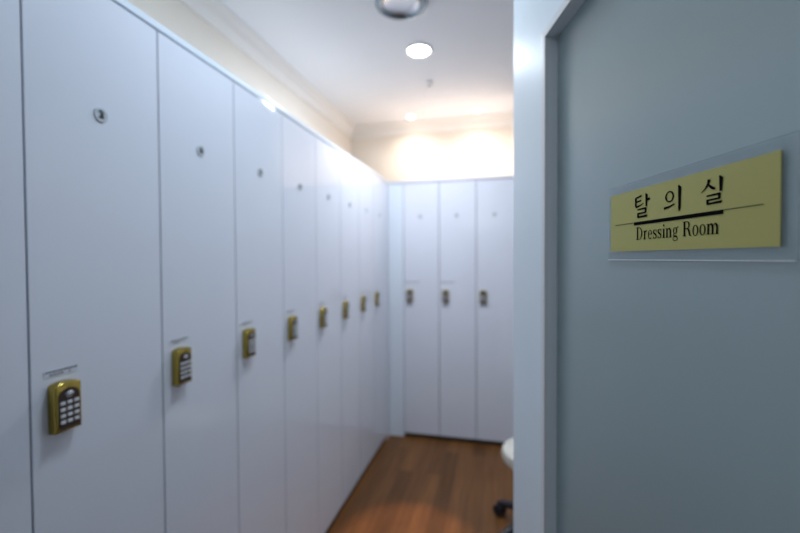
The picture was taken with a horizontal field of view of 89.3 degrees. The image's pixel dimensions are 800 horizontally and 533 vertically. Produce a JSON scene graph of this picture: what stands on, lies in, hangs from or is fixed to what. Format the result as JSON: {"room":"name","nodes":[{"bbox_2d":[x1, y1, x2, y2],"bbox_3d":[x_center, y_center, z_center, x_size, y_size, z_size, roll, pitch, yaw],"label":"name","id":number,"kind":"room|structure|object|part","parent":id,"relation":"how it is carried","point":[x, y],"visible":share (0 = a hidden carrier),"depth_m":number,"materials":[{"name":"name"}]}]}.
{"room":"changing room","nodes":[
{"label":"changing room","id":0,"kind":"room"},
{"bbox_2d":[127,0,351,155],"bbox_3d":[-0.956,0.064,2.144,0.100,2.730,3.953,0,1,14],"label":"wall","id":1,"kind":"structure","parent":0,"point":[173,15],"depth_m":2.18,"materials":[{"name":"white paint"}]},
{"bbox_2d":[180,0,354,138],"bbox_3d":[-0.880,-1.248,2.108,0.066,0.105,3.733,0,1,14],"label":"trim","id":2,"kind":"structure","parent":1,"relation":"attached to","point":[215,13],"depth_m":2.39,"materials":[{"name":"paint"}]},
{"bbox_2d":[220,0,513,125],"bbox_3d":[0.390,-1.351,1.787,2.885,0.100,3.953,0,1,14],"label":"ceiling","id":3,"kind":"structure","parent":0,"point":[354,55],"depth_m":2.48,"materials":[{"name":"paint"}]},
{"bbox_2d":[375,0,426,19],"bbox_3d":[0.006,-1.290,1.990,0.254,0.024,0.254,0,1,14],"label":"recessed light","id":4,"kind":"object","parent":3,"relation":"in","point":[392,9],"visible":1,"depth_m":2.03,"materials":[{"name":"silver metal"}]},
{"bbox_3d":[0.006,-1.296,1.990,0.178,0.011,0.178,0,1,14],"label":"lamp shade","id":5,"kind":"part","parent":4,"relation":"part of","materials":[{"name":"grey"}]},
{"bbox_2d":[406,43,431,57],"bbox_3d":[0.116,-1.303,2.457,0.161,0.018,0.161,0,1,14],"label":"recessed light","id":6,"kind":"object","parent":3,"relation":"in","point":[418,50],"visible":1,"depth_m":2.43,"materials":[{"name":"white"}]},
{"bbox_2d":[426,80,432,89],"bbox_3d":[0.215,-1.298,2.903,0.052,0.048,0.052,0,1,14],"label":"sprinkler","id":7,"kind":"object","parent":3,"relation":"attached to","point":[429,82],"visible":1,"depth_m":2.90,"materials":[{"name":"white metal"}]},
{"bbox_2d":[327,435,512,532],"bbox_3d":[0.229,1.494,1.125,2.885,0.100,5.433,0,1,14],"label":"floor","id":8,"kind":"structure","parent":0,"point":[411,484],"depth_m":2.57,"materials":[{"name":"brown wood"}]},
{"bbox_2d":[0,0,31,532],"bbox_3d":[-0.973,0.422,0.685,0.505,2.074,0.317,0,1,14],"label":"locker","id":9,"kind":"object","parent":8,"relation":"on","point":[15,484],"visible":1,"depth_m":0.76,"materials":[{"name":"white laminate"}]},
{"bbox_2d":[111,0,387,183],"bbox_3d":[-0.683,-0.659,1.956,0.490,0.018,2.970,0,1,14],"label":"board","id":10,"kind":"object","parent":9,"relation":"on","point":[124,4],"visible":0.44,"depth_m":1.31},
{"bbox_2d":[19,0,164,532],"bbox_3d":[-0.898,0.415,0.994,0.505,2.074,0.317,0,1,14],"label":"locker","id":11,"kind":"object","parent":8,"relation":"on","point":[89,67],"visible":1,"depth_m":0.91,"materials":[{"name":"grey"}]},
{"bbox_2d":[45,365,76,376],"bbox_3d":[-0.701,0.216,0.839,0.001,0.010,0.063,0,1,14],"label":"print","id":12,"kind":"object","parent":11,"relation":"on","point":[50,370],"depth_m":0.84,"materials":[{"name":"grey"}]},
{"bbox_2d":[156,32,238,532],"bbox_3d":[-0.823,0.408,1.304,0.505,2.074,0.317,0,1,14],"label":"locker","id":13,"kind":"object","parent":8,"relation":"on","point":[195,100],"visible":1,"depth_m":1.22,"materials":[{"name":"grey"}]},
{"bbox_2d":[233,82,285,532],"bbox_3d":[-0.748,0.402,1.613,0.505,2.074,0.317,0,1,14],"label":"locker","id":14,"kind":"object","parent":8,"relation":"on","point":[257,126],"visible":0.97,"depth_m":1.54,"materials":[{"name":"grey"}]},
{"bbox_2d":[281,114,318,532],"bbox_3d":[-0.673,0.395,1.922,0.505,2.074,0.317,0,1,14],"label":"locker","id":15,"kind":"object","parent":8,"relation":"on","point":[298,144],"visible":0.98,"depth_m":1.84,"materials":[{"name":"grey"}]},
{"bbox_2d":[315,136,341,532],"bbox_3d":[-0.598,0.389,2.232,0.505,2.074,0.317,0,1,14],"label":"locker","id":16,"kind":"object","parent":8,"relation":"on","point":[327,159],"visible":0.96,"depth_m":2.17,"materials":[{"name":"grey"}]},
{"bbox_2d":[340,153,359,508],"bbox_3d":[-0.523,0.382,2.541,0.505,2.074,0.317,0,1,14],"label":"locker","id":17,"kind":"object","parent":8,"relation":"on","point":[349,203],"visible":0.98,"depth_m":2.48,"materials":[{"name":"grey"}]},
{"bbox_2d":[358,165,374,480],"bbox_3d":[-0.448,0.375,2.850,0.505,2.074,0.317,0,1,14],"label":"locker","id":18,"kind":"object","parent":8,"relation":"on","point":[365,178],"visible":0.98,"depth_m":2.78,"materials":[{"name":"grey"}]},
{"bbox_2d":[373,175,385,457],"bbox_3d":[-0.373,0.369,3.159,0.505,2.074,0.317,0,1,14],"label":"locker","id":19,"kind":"object","parent":8,"relation":"on","point":[378,185],"visible":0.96,"depth_m":3.09,"materials":[{"name":"grey"}]},
{"bbox_2d":[385,183,389,438],"bbox_3d":[-0.110,0.364,3.314,0.018,2.074,0.103,0,1,14],"label":"filler panel","id":20,"kind":"object","parent":8,"relation":"on","point":[386,184],"visible":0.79,"depth_m":3.31,"materials":[{"name":"white laminate"}]},
{"bbox_2d":[388,184,404,435],"bbox_3d":[-0.029,0.363,3.338,0.124,2.074,0.018,0,1,14],"label":"filler panel","id":21,"kind":"object","parent":8,"relation":"on","point":[395,191],"visible":1,"depth_m":3.33,"materials":[{"name":"white laminate"}]},
{"bbox_2d":[403,182,439,438],"bbox_3d":[0.226,0.359,3.501,0.290,2.074,0.505,0,1,14],"label":"locker","id":22,"kind":"object","parent":8,"relation":"on","point":[421,200],"visible":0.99,"depth_m":3.28,"materials":[{"name":"white laminate"}]},
{"bbox_2d":[439,180,476,442],"bbox_3d":[0.510,0.359,3.432,0.290,2.074,0.505,0,1,14],"label":"locker","id":23,"kind":"object","parent":8,"relation":"on","point":[457,199],"visible":1,"depth_m":3.21,"materials":[{"name":"grey"}]},
{"bbox_2d":[476,178,513,445],"bbox_3d":[0.793,0.359,3.364,0.290,2.074,0.505,0,1,14],"label":"locker","id":24,"kind":"object","parent":8,"relation":"on","point":[494,197],"visible":0.97,"depth_m":3.14,"materials":[{"name":"white laminate"}]},
{"bbox_2d":[388,175,513,190],"bbox_3d":[0.448,-0.693,3.444,1.004,0.016,0.493,0,1,14],"label":"board","id":25,"kind":"object","parent":24,"relation":"on","point":[509,176],"visible":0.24,"depth_m":3.21,"materials":[{"name":"white laminate"}]},
{"bbox_2d":[493,438,512,532],"bbox_3d":[0.746,1.183,2.131,0.507,0.476,0.528,0,1,14],"label":"stool","id":26,"kind":"object","parent":8,"relation":"on","point":[500,508],"visible":0.27,"depth_m":2.17,"materials":[{"name":"beige plastic"}]},
{"bbox_3d":[0.638,1.320,2.236,0.052,0.075,0.220,-1,2,-42],"label":"leg","id":27,"kind":"part","parent":26,"relation":"part of","materials":[{"name":"black"}]},
{"bbox_3d":[0.606,1.323,2.081,0.220,0.075,0.052,-1,1,-24],"label":"leg","id":28,"kind":"part","parent":26,"relation":"part of","materials":[{"name":"black metal"}]},
{"bbox_3d":[0.728,0.991,2.130,0.376,0.091,0.376,0,1,14],"label":"seat","id":29,"kind":"part","parent":26,"relation":"part of","materials":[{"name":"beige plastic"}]},
{"bbox_2d":[513,0,799,532],"bbox_3d":[0.286,0.403,0.471,0.045,2.092,0.885,0,1,-2],"label":"door","id":30,"kind":"structure","parent":8,"relation":"on","point":[650,396],"depth_m":0.47,"materials":[{"name":"white paint"}]},
{"bbox_3d":[0.288,0.403,0.471,0.040,2.092,0.885,0,1,-2],"label":"frame","id":31,"kind":"part","parent":30,"relation":"part of","materials":[{"name":"white paint"}]},
{"bbox_2d":[608,131,799,261],"bbox_3d":[0.283,-0.053,0.417,0.004,0.094,0.251,0,1,-2],"label":"door sign","id":32,"kind":"object","parent":30,"relation":"attached to","point":[742,204],"visible":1,"depth_m":0.36,"materials":[{"name":"gold plastic"}]},
{"bbox_3d":[0.282,-0.053,0.418,0.002,0.072,0.231,0,1,-2],"label":"gold plate","id":33,"kind":"part","parent":32,"relation":"part of","materials":[{"name":"gold metal"}]},
{"bbox_2d":[351,127,512,402],"bbox_3d":[0.851,0.024,3.688,2.685,2.730,0.100,0,1,14],"label":"wall","id":34,"kind":"structure","parent":0,"point":[488,152],"depth_m":3.73,"materials":[{"name":"white paint"}]},
{"bbox_2d":[352,112,512,138],"bbox_3d":[0.255,-1.286,3.719,1.512,0.105,0.066,0,1,14],"label":"trim","id":35,"kind":"structure","parent":34,"relation":"attached to","point":[498,120],"depth_m":3.70,"materials":[{"name":"paint"}]},
{"bbox_2d":[513,111,513,174],"bbox_3d":[1.514,0.030,3.212,1.173,2.730,0.513,0,1,14],"label":"wall","id":36,"kind":"structure","parent":0,"point":[513,111],"depth_m":3.48,"materials":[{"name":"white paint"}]}
]}

